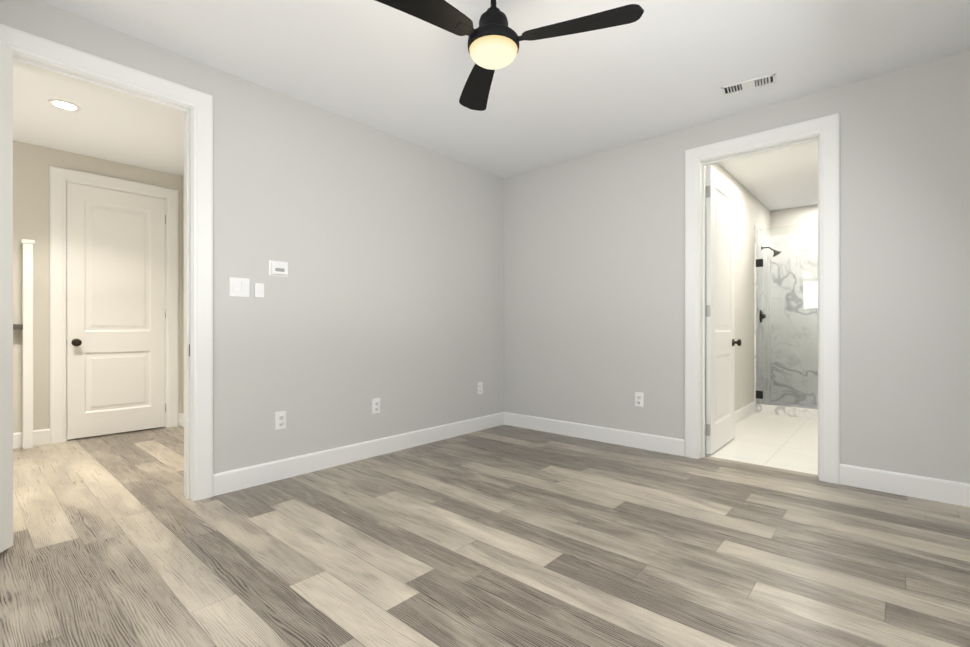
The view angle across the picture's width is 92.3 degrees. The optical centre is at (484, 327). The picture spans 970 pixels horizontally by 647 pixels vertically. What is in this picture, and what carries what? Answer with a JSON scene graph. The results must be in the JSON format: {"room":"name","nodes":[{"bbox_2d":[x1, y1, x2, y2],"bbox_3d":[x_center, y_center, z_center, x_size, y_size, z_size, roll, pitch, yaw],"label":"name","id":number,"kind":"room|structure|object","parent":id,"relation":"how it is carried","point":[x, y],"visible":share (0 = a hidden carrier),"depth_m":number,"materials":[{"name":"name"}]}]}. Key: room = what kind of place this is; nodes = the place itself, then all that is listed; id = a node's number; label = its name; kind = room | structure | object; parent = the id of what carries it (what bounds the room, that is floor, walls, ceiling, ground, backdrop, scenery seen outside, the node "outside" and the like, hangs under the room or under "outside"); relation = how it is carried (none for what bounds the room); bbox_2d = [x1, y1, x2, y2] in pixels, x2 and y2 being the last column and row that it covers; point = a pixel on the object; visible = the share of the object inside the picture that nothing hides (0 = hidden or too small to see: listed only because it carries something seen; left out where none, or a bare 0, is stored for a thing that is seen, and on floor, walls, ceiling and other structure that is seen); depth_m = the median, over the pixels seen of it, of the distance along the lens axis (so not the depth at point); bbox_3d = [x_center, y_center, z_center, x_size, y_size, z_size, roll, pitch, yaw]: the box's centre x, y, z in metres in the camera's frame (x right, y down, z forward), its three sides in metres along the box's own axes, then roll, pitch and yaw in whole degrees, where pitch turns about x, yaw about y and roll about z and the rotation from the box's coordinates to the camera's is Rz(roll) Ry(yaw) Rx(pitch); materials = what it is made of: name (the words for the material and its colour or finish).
{"room":"empty bedroom","nodes":[
{"label":"empty bedroom","id":0,"kind":"room"},
{"bbox_2d":[13,140,181,432],"bbox_3d":[-4.269,-0.278,3.552,0.130,2.555,3.630,0,0,41],"label":"wall","id":1,"kind":"structure","parent":0,"point":[32,163],"depth_m":3.98,"materials":[{"name":"paint"}]},
{"bbox_2d":[13,324,22,329],"bbox_3d":[-4.375,-0.052,3.248,0.055,0.135,1.634,0,0,41],"label":"handrail","id":2,"kind":"object","parent":1,"relation":"attached to","point":[17,326],"visible":0.33,"depth_m":3.82,"materials":[{"name":"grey wood"}]},
{"bbox_2d":[13,429,49,448],"bbox_3d":[-4.589,0.936,3.083,0.015,0.128,2.504,0,0,42],"label":"baseboard","id":3,"kind":"structure","parent":1,"relation":"attached to","point":[41,437],"depth_m":3.95,"materials":[{"name":"white wood"}]},
{"bbox_2d":[49,166,178,443],"bbox_3d":[-3.486,-0.201,4.421,0.154,2.401,0.962,0,0,41],"label":"door frame","id":4,"kind":"structure","parent":1,"relation":"attached to","point":[59,177],"depth_m":4.11,"materials":[{"name":"white wood"}]},
{"bbox_2d":[67,182,165,439],"bbox_3d":[-3.457,-0.149,4.400,0.171,2.274,0.744,0,0,41],"label":"hall door","id":5,"kind":"structure","parent":1,"relation":"in","point":[116,313],"depth_m":4.36,"materials":[{"name":"white paint"}]},
{"bbox_2d":[182,175,183,412],"bbox_3d":[-2.200,-0.278,4.057,2.300,2.555,0.130,0,0,41],"label":"wall","id":6,"kind":"structure","parent":0,"point":[183,294],"depth_m":4.74,"materials":[{"name":"paint"}]},
{"bbox_2d":[179,413,183,426],"bbox_3d":[-2.250,0.936,4.002,2.300,0.128,0.020,0,0,42],"label":"baseboard","id":7,"kind":"structure","parent":6,"relation":"attached to","point":[181,415],"depth_m":4.74,"materials":[{"name":"white wood"}]},
{"bbox_2d":[0,0,503,473],"bbox_3d":[-1.397,-0.277,3.131,0.130,2.555,4.667,0,0,41],"label":"wall","id":8,"kind":"structure","parent":0,"point":[388,291],"depth_m":3.35,"materials":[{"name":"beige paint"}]},
{"bbox_2d":[0,40,12,552],"bbox_3d":[-2.077,-0.138,1.752,0.171,2.254,0.764,0,0,-13],"label":"bedroom door","id":9,"kind":"structure","parent":8,"relation":"in","point":[6,296],"depth_m":2.08,"materials":[{"name":"white paint"}]},
{"bbox_2d":[0,23,212,500],"bbox_3d":[-1.991,-0.190,2.444,0.154,2.381,0.982,0,0,41],"label":"door frame","id":10,"kind":"structure","parent":8,"relation":"attached to","point":[200,103],"depth_m":2.70,"materials":[{"name":"white wood"}]},
{"bbox_2d":[229,277,249,296],"bbox_3d":[-1.519,-0.252,2.885,0.012,0.118,0.118,0,0,41],"label":"double light switch","id":11,"kind":"object","parent":8,"relation":"attached to","point":[239,287],"visible":1,"depth_m":2.88,"materials":[{"name":"white plastic"}]},
{"bbox_2d":[255,283,263,297],"bbox_3d":[-1.440,-0.240,2.974,0.012,0.092,0.058,0,0,41],"label":"switch","id":12,"kind":"object","parent":8,"relation":"attached to","point":[259,290],"visible":1,"depth_m":2.97,"materials":[{"name":"white plastic"}]},
{"bbox_2d":[269,260,287,276],"bbox_3d":[-1.354,-0.390,3.063,0.024,0.100,0.128,0,0,41],"label":"thermostat","id":13,"kind":"object","parent":8,"relation":"attached to","point":[278,268],"visible":1,"depth_m":3.05,"materials":[{"name":"white plastic"}]},
{"bbox_2d":[275,411,285,429],"bbox_3d":[-1.350,0.610,3.079,0.009,0.118,0.072,0,0,41],"label":"electrical outlet","id":14,"kind":"object","parent":8,"relation":"attached to","point":[280,419],"visible":1,"depth_m":3.07,"materials":[{"name":"white plastic"}]},
{"bbox_2d":[213,412,504,495],"bbox_3d":[-0.707,0.936,3.801,0.015,0.128,2.751,0,0,42],"label":"baseboard","id":15,"kind":"structure","parent":8,"relation":"attached to","point":[246,477],"depth_m":3.39,"materials":[{"name":"white wood"}]},
{"bbox_2d":[372,398,379,413],"bbox_3d":[-0.850,0.610,3.645,0.009,0.118,0.072,0,0,41],"label":"electrical outlet","id":16,"kind":"object","parent":8,"relation":"attached to","point":[375,405],"visible":1,"depth_m":3.64,"materials":[{"name":"white plastic"}]},
{"bbox_2d":[478,382,482,393],"bbox_3d":[-0.046,0.589,4.553,0.009,0.118,0.072,0,0,41],"label":"electrical outlet","id":17,"kind":"object","parent":8,"relation":"attached to","point":[480,387],"visible":1,"depth_m":4.55,"materials":[{"name":"white plastic"}]},
{"bbox_2d":[0,425,969,646],"bbox_3d":[-1.306,1.031,2.329,6.190,0.060,5.985,0,0,41],"label":"floor","id":18,"kind":"structure","parent":0,"point":[505,536],"depth_m":2.07,"materials":[{"name":"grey wood"}]},
{"bbox_2d":[20,239,34,448],"bbox_3d":[-3.815,0.135,3.884,0.110,1.730,0.080,0,0,41],"label":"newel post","id":19,"kind":"structure","parent":18,"relation":"on","point":[27,344],"depth_m":3.86,"materials":[{"name":"white wood"}]},
{"bbox_2d":[13,0,969,210],"bbox_3d":[-0.171,-1.605,3.610,6.190,0.100,9.410,0,0,41],"label":"ceiling","id":20,"kind":"structure","parent":0,"point":[659,67],"depth_m":2.79,"materials":[{"name":"paint"}]},
{"bbox_2d":[48,99,80,111],"bbox_3d":[-2.932,-1.551,3.249,0.170,0.008,0.170,0,0,41],"label":"recessed light","id":21,"kind":"object","parent":20,"relation":"in","point":[63,105],"visible":1,"depth_m":3.25,"materials":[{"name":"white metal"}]},
{"bbox_2d":[375,0,643,110],"bbox_3d":[-0.003,-1.355,1.946,1.099,0.396,1.038,0,0,41],"label":"ceiling fan","id":22,"kind":"object","parent":20,"relation":"hanging from","point":[494,39],"visible":1,"depth_m":1.95,"materials":[{"name":"black metal"}]},
{"bbox_2d":[721,73,775,95],"bbox_3d":[1.683,-1.549,2.976,0.300,0.014,0.125,0,0,33],"label":"ceiling vent","id":23,"kind":"object","parent":20,"relation":"in","point":[750,84],"visible":1,"depth_m":2.96,"materials":[{"name":"white metal"}]},
{"bbox_2d":[504,50,969,483],"bbox_3d":[1.552,-0.278,3.725,3.760,2.555,0.130,0,0,41],"label":"wall","id":24,"kind":"structure","parent":0,"point":[904,270],"depth_m":3.00,"materials":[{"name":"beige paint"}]},
{"bbox_2d":[505,412,684,455],"bbox_3d":[0.885,0.936,4.219,1.789,0.128,0.015,0,0,42],"label":"baseboard","id":25,"kind":"structure","parent":24,"relation":"attached to","point":[668,445],"depth_m":4.09,"materials":[{"name":"white wood"}]},
{"bbox_2d":[635,392,643,406],"bbox_3d":[1.282,0.595,3.871,0.072,0.118,0.009,0,0,41],"label":"electrical outlet","id":26,"kind":"object","parent":24,"relation":"attached to","point":[639,399],"visible":1,"depth_m":3.87,"materials":[{"name":"white plastic"}]},
{"bbox_2d":[705,166,741,453],"bbox_3d":[1.988,-0.139,3.919,0.171,2.254,0.744,0,0,41],"label":"bathroom door","id":27,"kind":"structure","parent":24,"relation":"in","point":[721,342],"depth_m":3.84,"materials":[{"name":"white paint"}]},
{"bbox_2d":[685,112,839,483],"bbox_3d":[1.957,-0.190,3.353,0.962,2.381,0.154,0,0,41],"label":"door frame","id":28,"kind":"structure","parent":24,"relation":"attached to","point":[827,128],"depth_m":3.12,"materials":[{"name":"white wood"}]},
{"bbox_2d":[840,464,969,506],"bbox_3d":[2.537,0.937,2.757,0.699,0.128,0.015,0,0,42],"label":"baseboard","id":29,"kind":"structure","parent":24,"relation":"attached to","point":[940,490],"depth_m":2.77,"materials":[{"name":"white wood"}]},
{"bbox_2d":[705,163,769,423],"bbox_3d":[2.707,-0.278,5.068,0.130,2.555,3.413,0,0,41],"label":"wall","id":30,"kind":"structure","parent":0,"point":[751,211],"depth_m":5.16,"materials":[{"name":"paint"}]},
{"bbox_2d":[705,402,754,441],"bbox_3d":[2.409,0.935,4.612,0.029,0.128,2.333,0,0,42],"label":"baseboard","id":31,"kind":"structure","parent":30,"relation":"attached to","point":[744,412],"depth_m":5.00,"materials":[{"name":"white wood"}]},
{"bbox_2d":[705,413,817,474],"bbox_3d":[3.298,1.029,4.538,1.720,0.060,3.425,0,0,41],"label":"floor","id":32,"kind":"structure","parent":0,"point":[782,442],"depth_m":4.03,"materials":[{"name":"white tile"}]},
{"bbox_2d":[770,204,817,235],"bbox_3d":[4.390,-0.279,5.771,1.460,2.555,0.130,0,0,41],"label":"wall","id":33,"kind":"structure","parent":0,"point":[796,217],"depth_m":6.03,"materials":[{"name":"paint"}]},
{"bbox_2d":[754,225,817,418],"bbox_3d":[4.032,-0.111,5.367,1.460,2.220,0.950,0,0,41],"label":"wall","id":34,"kind":"structure","parent":33,"relation":"attached to","point":[773,291],"depth_m":5.97,"materials":[{"name":"tile"}]},
{"bbox_2d":[759,310,765,322],"bbox_3d":[3.408,-0.141,5.703,0.054,0.164,0.177,0,0,42],"label":"shower fixture","id":35,"kind":"object","parent":34,"relation":"attached to","point":[761,316],"depth_m":5.69,"materials":[{"name":"grey metal"}]},
{"bbox_2d":[761,246,780,256],"bbox_3d":[3.498,-0.940,5.686,0.210,0.149,0.104,0,0,42],"label":"shower fixture","id":36,"kind":"object","parent":34,"relation":"attached to","point":[778,252],"depth_m":5.66,"materials":[{"name":"grey metal"}]},
{"bbox_2d":[756,222,817,407],"bbox_3d":[3.741,-0.134,5.038,1.433,2.053,0.070,0,0,41],"label":"glass shower enclosure","id":37,"kind":"object","parent":34,"relation":"attached to","point":[759,263],"visible":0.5,"depth_m":5.37,"materials":[{"name":"clear glass"}]}
]}

